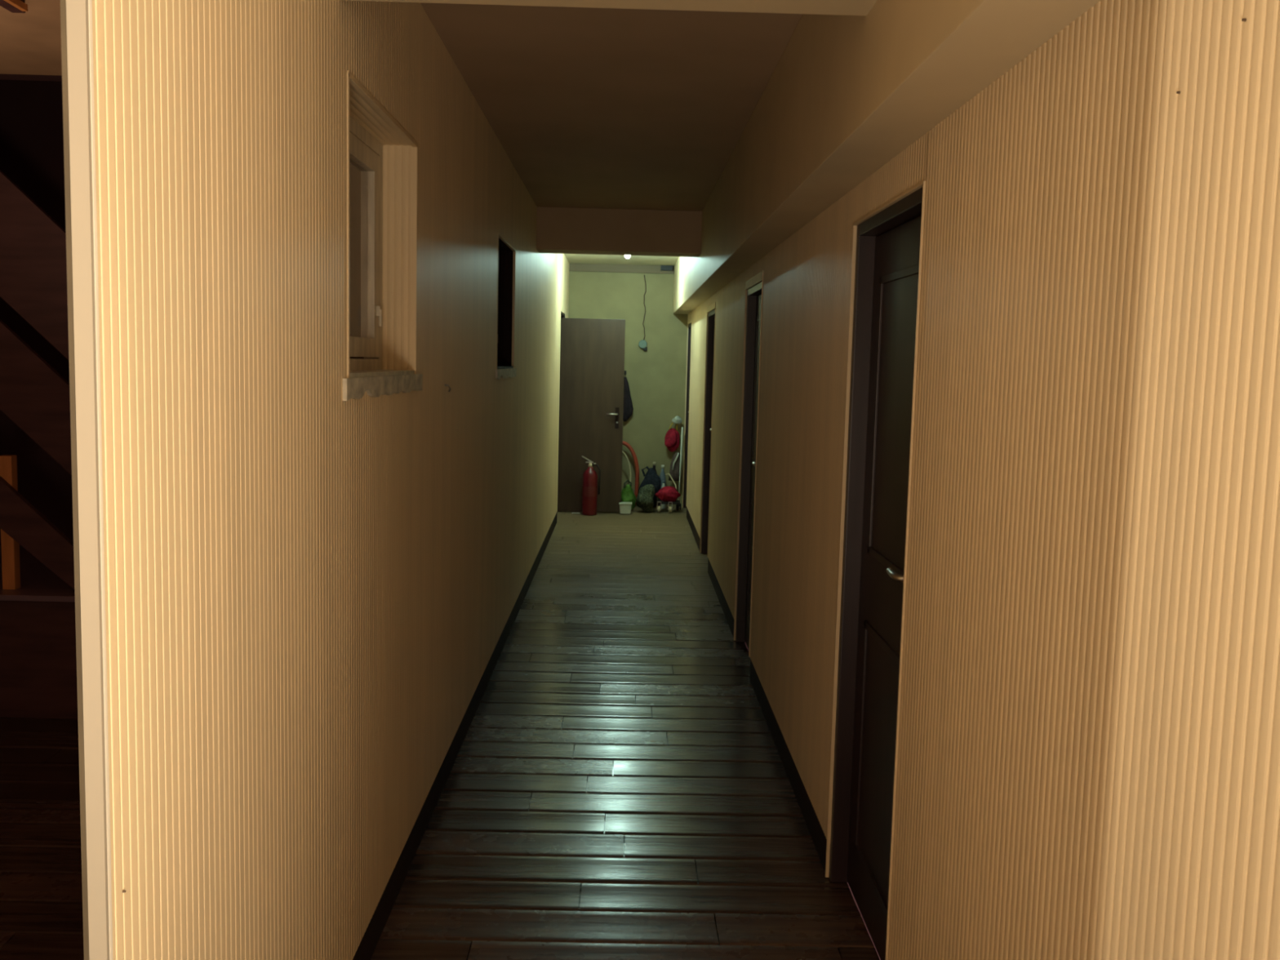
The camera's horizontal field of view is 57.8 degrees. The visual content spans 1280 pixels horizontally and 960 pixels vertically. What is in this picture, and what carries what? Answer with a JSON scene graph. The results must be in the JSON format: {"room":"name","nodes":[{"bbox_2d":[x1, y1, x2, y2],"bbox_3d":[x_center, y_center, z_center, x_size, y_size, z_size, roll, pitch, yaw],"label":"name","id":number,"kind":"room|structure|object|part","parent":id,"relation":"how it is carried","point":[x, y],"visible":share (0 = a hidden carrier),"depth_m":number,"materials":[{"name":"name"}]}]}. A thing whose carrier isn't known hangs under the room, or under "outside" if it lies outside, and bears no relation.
{"room":"hallway","nodes":[
{"label":"hallway","id":0,"kind":"room"},
{"bbox_2d":[0,73,62,81],"bbox_3d":[-2.512,-2.358,4.493,3.400,1.545,0.100,1,6,-1],"label":"wall","id":1,"kind":"structure","parent":0,"point":[2,77],"depth_m":4.57,"materials":[{"name":"paint"}]},
{"bbox_2d":[0,80,364,546],"bbox_3d":[-2.564,-1.191,6.130,3.400,4.200,0.100,1,6,-1],"label":"wall","id":2,"kind":"structure","parent":0,"point":[32,131],"depth_m":6.04,"materials":[{"name":"paint"}]},
{"bbox_2d":[92,0,568,959],"bbox_3d":[-0.814,-0.527,7.131,0.159,2.545,11.486,1,6,-1],"label":"wall","id":3,"kind":"structure","parent":0,"point":[310,592],"depth_m":2.20,"materials":[{"name":"beige paint"}]},
{"bbox_2d":[60,0,109,959],"bbox_3d":[-0.673,0.113,1.421,0.022,2.655,0.007,1,6,-1],"label":"trim","id":4,"kind":"structure","parent":3,"relation":"attached to","point":[77,11],"depth_m":1.41,"materials":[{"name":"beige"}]},
{"bbox_2d":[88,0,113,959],"bbox_3d":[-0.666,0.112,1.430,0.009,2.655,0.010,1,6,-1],"label":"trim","id":5,"kind":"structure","parent":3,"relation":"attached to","point":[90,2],"depth_m":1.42,"materials":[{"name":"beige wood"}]},
{"bbox_2d":[342,70,422,400],"bbox_3d":[-0.743,-0.600,3.089,0.160,0.743,0.985,1,6,-1],"label":"window","id":6,"kind":"structure","parent":3,"relation":"in","point":[382,156],"depth_m":3.40,"materials":[{"name":"white paint"}]},
{"bbox_3d":[-0.791,-0.624,3.080,0.004,0.490,0.617,1,6,-1],"label":"pane","id":7,"kind":"part","parent":6,"relation":"part of","materials":[{"name":"clear glass"}]},
{"bbox_3d":[-0.792,-0.624,3.080,0.043,0.590,0.777,1,6,-1],"label":"sash","id":8,"kind":"part","parent":6,"relation":"part of","materials":[{"name":"white paint"}]},
{"bbox_3d":[-0.798,-0.624,3.080,0.049,0.688,0.875,1,6,-1],"label":"frame","id":9,"kind":"part","parent":6,"relation":"part of","materials":[{"name":"white paint"}]},
{"bbox_3d":[-0.680,-0.255,3.125,0.016,0.052,0.985,1,6,-1],"label":"sill","id":10,"kind":"part","parent":6,"relation":"part of","materials":[{"name":"paint"}]},
{"bbox_2d":[352,511,557,959],"bbox_3d":[-0.793,0.795,7.279,0.049,0.115,11.460,1,6,-1],"label":"baseboard","id":11,"kind":"structure","parent":3,"relation":"attached to","point":[365,951],"depth_m":4.08,"materials":[{"name":"black wood"}]},
{"bbox_2d":[495,231,516,379],"bbox_3d":[-0.782,-0.907,6.186,0.160,0.725,1.010,1,6,-1],"label":"window","id":12,"kind":"structure","parent":3,"relation":"in","point":[506,268],"depth_m":6.61,"materials":[{"name":"black glass"}]},
{"bbox_3d":[-0.718,-0.571,6.221,0.016,0.052,1.010,1,6,-1],"label":"sill","id":13,"kind":"part","parent":12,"relation":"part of","materials":[{"name":"paint"}]},
{"bbox_2d":[556,311,625,519],"bbox_3d":[-0.566,-0.651,11.819,0.788,2.075,0.820,1,6,-1],"label":"door","id":14,"kind":"structure","parent":3,"relation":"in","point":[591,389],"depth_m":12.15,"materials":[{"name":"black wood"}]},
{"bbox_3d":[-0.881,-0.659,11.814,0.157,2.075,0.820,1,6,-1],"label":"frame","id":15,"kind":"part","parent":14,"relation":"part of","materials":[{"name":"beige wood"}]},
{"bbox_3d":[-0.292,-0.689,12.127,0.124,0.018,0.053,1,6,-1],"label":"lever","id":16,"kind":"part","parent":14,"relation":"part of","materials":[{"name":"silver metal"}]},
{"bbox_3d":[-0.240,-0.651,12.161,0.040,0.220,0.009,1,6,-1],"label":"handle","id":17,"kind":"part","parent":14,"relation":"part of","materials":[{"name":"black"}]},
{"bbox_2d":[344,0,877,15],"bbox_3d":[0.034,-0.966,0.012,1.622,0.390,5.020,1,6,-1],"label":"beam","id":18,"kind":"structure","parent":3,"relation":"attached to","point":[844,7],"depth_m":2.50,"materials":[{"name":"beige paint"}]},
{"bbox_2d":[536,206,702,257],"bbox_3d":[-0.156,-1.757,8.233,1.171,0.290,0.300,1,6,-1],"label":"beam","id":19,"kind":"structure","parent":3,"relation":"attached to","point":[559,230],"depth_m":8.09,"materials":[{"name":"paint"}]},
{"bbox_2d":[0,0,803,266],"bbox_3d":[-1.726,-1.677,5.135,5.022,0.100,15.400,1,6,-1],"label":"ceiling","id":20,"kind":"structure","parent":0,"point":[590,107],"depth_m":4.45,"materials":[{"name":"paint"}]},
{"bbox_2d":[0,0,27,13],"bbox_3d":[-1.851,-1.394,3.117,0.057,0.060,0.730,1,6,-1],"label":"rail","id":21,"kind":"object","parent":20,"relation":"attached to","point":[13,6],"visible":1,"depth_m":3.42,"materials":[{"name":"brown wood"}]},
{"bbox_2d":[660,265,672,271],"bbox_3d":[0.292,-2.314,12.669,0.130,0.053,0.069,1,6,-1],"label":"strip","id":22,"kind":"object","parent":20,"relation":"attached to","point":[663,268],"visible":1,"depth_m":12.64,"materials":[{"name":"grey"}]},
{"bbox_2d":[0,505,879,959],"bbox_3d":[-1.840,1.072,5.415,4.932,0.120,15.252,1,6,-1],"label":"floor","id":23,"kind":"structure","parent":0,"point":[617,786],"depth_m":4.17,"materials":[{"name":"brown wood"}]},
{"bbox_2d":[0,545,77,718],"bbox_3d":[-2.675,0.699,5.592,2.650,0.545,1.250,1,6,-1],"label":"wall","id":24,"kind":"structure","parent":23,"relation":"on","point":[38,657],"depth_m":5.01,"materials":[{"name":"brown wood"}]},
{"bbox_2d":[0,169,75,590],"bbox_3d":[-2.950,-1.002,4.918,2.000,2.960,0.100,1,6,-1],"label":"balustrade","id":25,"kind":"object","parent":24,"relation":"on","point":[34,396],"visible":0.42,"depth_m":4.93,"materials":[{"name":"brown wood"}]},
{"bbox_3d":[-2.743,0.184,5.047,0.055,0.585,0.048,1,6,-1],"label":"post","id":26,"kind":"part","parent":25,"relation":"part of","materials":[{"name":"orange wood"}]},
{"bbox_2d":[582,455,600,515],"bbox_3d":[-0.518,0.056,12.079,0.156,0.617,0.164,-3,7,-38],"label":"fire extinguisher","id":27,"kind":"object","parent":23,"relation":"on","point":[589,491],"visible":1,"depth_m":12.03,"materials":[{"name":"red metal"}]},
{"bbox_3d":[-0.545,-0.215,12.055,0.123,0.073,0.024,1,6,-1],"label":"squeeze lever","id":28,"kind":"part","parent":27,"relation":"part of","materials":[{"name":"silver metal"}]},
{"bbox_2d":[618,502,631,514],"bbox_3d":[-0.154,0.296,12.252,0.138,0.114,0.138,1,6,-1],"label":"tub","id":29,"kind":"object","parent":23,"relation":"on","point":[624,507],"visible":1,"depth_m":12.19,"materials":[{"name":"grey plastic"}]},
{"bbox_3d":[-0.152,0.246,12.247,0.138,0.013,0.138,1,6,-1],"label":"lid","id":30,"kind":"part","parent":29,"relation":"part of","materials":[{"name":"grey plastic"}]},
{"bbox_2d":[622,450,631,484],"bbox_3d":[-0.202,-0.027,12.779,0.211,0.621,0.023,1,6,-1],"label":"tube","id":31,"kind":"object","parent":23,"relation":"on","point":[623,452],"visible":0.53,"depth_m":12.76,"materials":[{"name":"beige plastic"}]},
{"bbox_2d":[621,480,635,509],"bbox_3d":[-0.133,0.163,12.485,0.191,0.334,0.166,-2,7,-31],"label":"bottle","id":32,"kind":"object","parent":23,"relation":"on","point":[628,495],"visible":0.66,"depth_m":12.43,"materials":[{"name":"plastic"}]},
{"bbox_3d":[-0.131,0.045,12.478,0.086,0.099,0.016,1,6,-1],"label":"handle","id":33,"kind":"part","parent":32,"relation":"part of","materials":[{"name":"green plastic"}]},
{"bbox_2d":[622,440,639,504],"bbox_3d":[-0.154,-0.081,12.842,0.291,0.708,0.052,1,6,-1],"label":"hose","id":34,"kind":"object","parent":23,"relation":"on","point":[626,444],"visible":0.71,"depth_m":12.83,"materials":[{"name":"orange"}]},
{"bbox_2d":[635,484,654,511],"bbox_3d":[0.060,0.193,12.422,0.198,0.296,0.220,1,6,-1],"label":"cloth bundle","id":35,"kind":"object","parent":23,"relation":"on","point":[645,501],"visible":1,"depth_m":12.36,"materials":[{"name":"green fabric"}]},
{"bbox_2d":[638,466,661,499],"bbox_3d":[0.105,0.080,12.696,0.251,0.468,0.142,1,6,-1],"label":"bag","id":36,"kind":"object","parent":23,"relation":"on","point":[651,477],"visible":0.45,"depth_m":12.63,"materials":[{"name":"blue fabric"}]},
{"bbox_2d":[653,462,657,506],"bbox_3d":[0.153,0.049,12.895,0.076,0.500,0.075,1,6,-1],"label":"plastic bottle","id":37,"kind":"object","parent":23,"relation":"on","point":[655,500],"visible":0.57,"depth_m":12.88,"materials":[{"name":"plastic"}]},
{"bbox_2d":[658,464,666,506],"bbox_3d":[0.247,0.066,12.897,0.076,0.470,0.075,1,6,-1],"label":"plastic bottle","id":38,"kind":"object","parent":23,"relation":"on","point":[662,475],"visible":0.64,"depth_m":12.86,"materials":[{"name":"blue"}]},
{"bbox_2d":[661,480,666,509],"bbox_3d":[0.257,0.162,12.746,0.060,0.310,0.059,1,6,-1],"label":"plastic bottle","id":39,"kind":"object","parent":23,"relation":"on","point":[663,506],"visible":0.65,"depth_m":12.73,"materials":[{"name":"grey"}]},
{"bbox_2d":[654,473,680,512],"bbox_3d":[0.301,0.141,12.495,0.276,0.406,0.252,1,6,-1],"label":"cart","id":40,"kind":"object","parent":23,"relation":"on","point":[667,495],"visible":1,"depth_m":12.43,"materials":[{"name":"fabric"}]},
{"bbox_3d":[0.344,0.034,12.581,0.155,0.209,0.045,5,7,29],"label":"handle","id":41,"kind":"part","parent":40,"relation":"part of","materials":[{"name":"beige plastic"}]},
{"bbox_2d":[675,426,683,510],"bbox_3d":[0.434,-0.128,12.714,0.059,0.900,0.150,1,6,-1],"label":"broom","id":42,"kind":"object","parent":23,"relation":"on","point":[682,433],"visible":0.77,"depth_m":12.72,"materials":[{"name":"grey plastic"}]},
{"bbox_2d":[568,271,687,506],"bbox_3d":[-0.155,-1.095,12.915,1.622,2.755,0.120,1,6,-1],"label":"wall","id":43,"kind":"structure","parent":0,"point":[655,376],"depth_m":12.83,"materials":[{"name":"paint"}]},
{"bbox_2d":[568,262,674,274],"bbox_3d":[-0.200,-2.317,12.714,1.150,0.085,0.030,1,6,-1],"label":"trim","id":44,"kind":"structure","parent":43,"relation":"attached to","point":[572,267],"depth_m":12.70,"materials":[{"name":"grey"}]},
{"bbox_2d":[638,275,647,351],"bbox_3d":[0.041,-1.838,12.758,0.096,0.826,0.044,1,6,-1],"label":"pendant light","id":45,"kind":"object","parent":43,"relation":"attached to","point":[642,344],"visible":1,"depth_m":12.77,"materials":[{"name":"grey plastic"}]},
{"bbox_3d":[0.415,-0.651,12.871,0.010,0.030,0.069,1,6,-1],"label":"wall hook","id":46,"kind":"object","parent":43,"relation":"attached to","visible":0},
{"bbox_2d":[664,422,679,452],"bbox_3d":[0.356,-0.481,12.824,0.167,0.344,0.126,-2,7,-27],"label":"bag","id":47,"kind":"object","parent":46,"relation":"hanging from","point":[672,439],"visible":1,"depth_m":12.80,"materials":[{"name":"fabric"}]},
{"bbox_2d":[668,452,679,480],"bbox_3d":[0.386,-0.149,12.847,0.134,0.316,0.100,1,6,-1],"label":"cloth","id":48,"kind":"object","parent":47,"relation":"hanging from","point":[675,463],"visible":0.93,"depth_m":12.83,"materials":[{"name":"grey fabric"}]},
{"bbox_2d":[671,415,682,423],"bbox_3d":[0.413,-0.664,12.806,0.100,0.090,0.089,-4,8,-44],"label":"bag","id":49,"kind":"object","parent":47,"relation":"on","point":[677,420],"visible":1,"depth_m":12.78,"materials":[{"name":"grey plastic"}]},
{"bbox_2d":[682,0,1279,959],"bbox_3d":[0.676,-0.299,5.255,0.150,2.545,15.300,1,6,-1],"label":"wall","id":50,"kind":"structure","parent":0,"point":[1088,761],"depth_m":1.74,"materials":[{"name":"beige paint"}]},
{"bbox_2d":[682,321,692,507],"bbox_3d":[0.576,-0.659,12.420,0.154,2.026,0.782,1,6,-1],"label":"door","id":51,"kind":"structure","parent":50,"relation":"in","point":[689,325],"depth_m":12.76,"materials":[{"name":"brown wood"}]},
{"bbox_2d":[699,302,715,557],"bbox_3d":[0.616,-0.362,9.310,0.154,2.065,0.872,1,6,-1],"label":"door","id":52,"kind":"structure","parent":50,"relation":"in","point":[711,309],"depth_m":9.70,"materials":[{"name":"brown wood"}]},
{"bbox_2d":[733,271,763,673],"bbox_3d":[0.653,-0.050,6.256,0.154,2.065,0.812,1,6,-1],"label":"door","id":53,"kind":"structure","parent":50,"relation":"in","point":[754,286],"depth_m":6.58,"materials":[{"name":"brown wood"}]},
{"bbox_3d":[0.633,-0.028,6.258,0.008,1.700,0.500,1,6,-1],"label":"moulding","id":54,"kind":"part","parent":53,"relation":"part of","materials":[{"name":"brown wood"}]},
{"bbox_2d":[686,507,830,875],"bbox_3d":[0.594,1.022,5.389,0.049,0.115,15.300,1,6,-1],"label":"baseboard","id":55,"kind":"structure","parent":50,"relation":"attached to","point":[820,841],"depth_m":4.73,"materials":[{"name":"black wood"}]},
{"bbox_2d":[825,180,925,959],"bbox_3d":[0.692,0.287,3.149,0.154,2.026,0.822,1,6,-1],"label":"door","id":56,"kind":"structure","parent":50,"relation":"in","point":[887,242],"depth_m":3.31,"materials":[{"name":"brown wood"}]},
{"bbox_3d":[0.672,0.289,3.149,0.008,1.700,0.510,1,6,-1],"label":"moulding","id":57,"kind":"part","parent":56,"relation":"part of","materials":[{"name":"brown wood"}]},
{"bbox_3d":[0.646,0.236,2.880,0.053,0.018,0.124,1,6,-1],"label":"lever","id":58,"kind":"part","parent":56,"relation":"part of","materials":[{"name":"silver metal"}]},
{"bbox_2d":[672,0,1101,314],"bbox_3d":[0.575,-1.309,5.151,0.223,0.520,15.300,1,6,-1],"label":"beam","id":59,"kind":"structure","parent":50,"relation":"attached to","point":[845,95],"depth_m":2.90,"materials":[{"name":"beige paint"}]},
{"bbox_3d":[-0.162,-1.182,12.813,0.024,0.050,0.065,1,6,-1],"label":"coat hook","id":60,"kind":"object","parent":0,"visible":0},
{"bbox_2d":[622,377,633,421],"bbox_3d":[-0.138,-0.892,12.828,0.133,0.490,0.081,1,6,-1],"label":"hanging cloth","id":61,"kind":"object","parent":60,"relation":"hanging from","point":[628,404],"visible":0.8,"depth_m":12.80,"materials":[{"name":"black fabric"}]}
]}

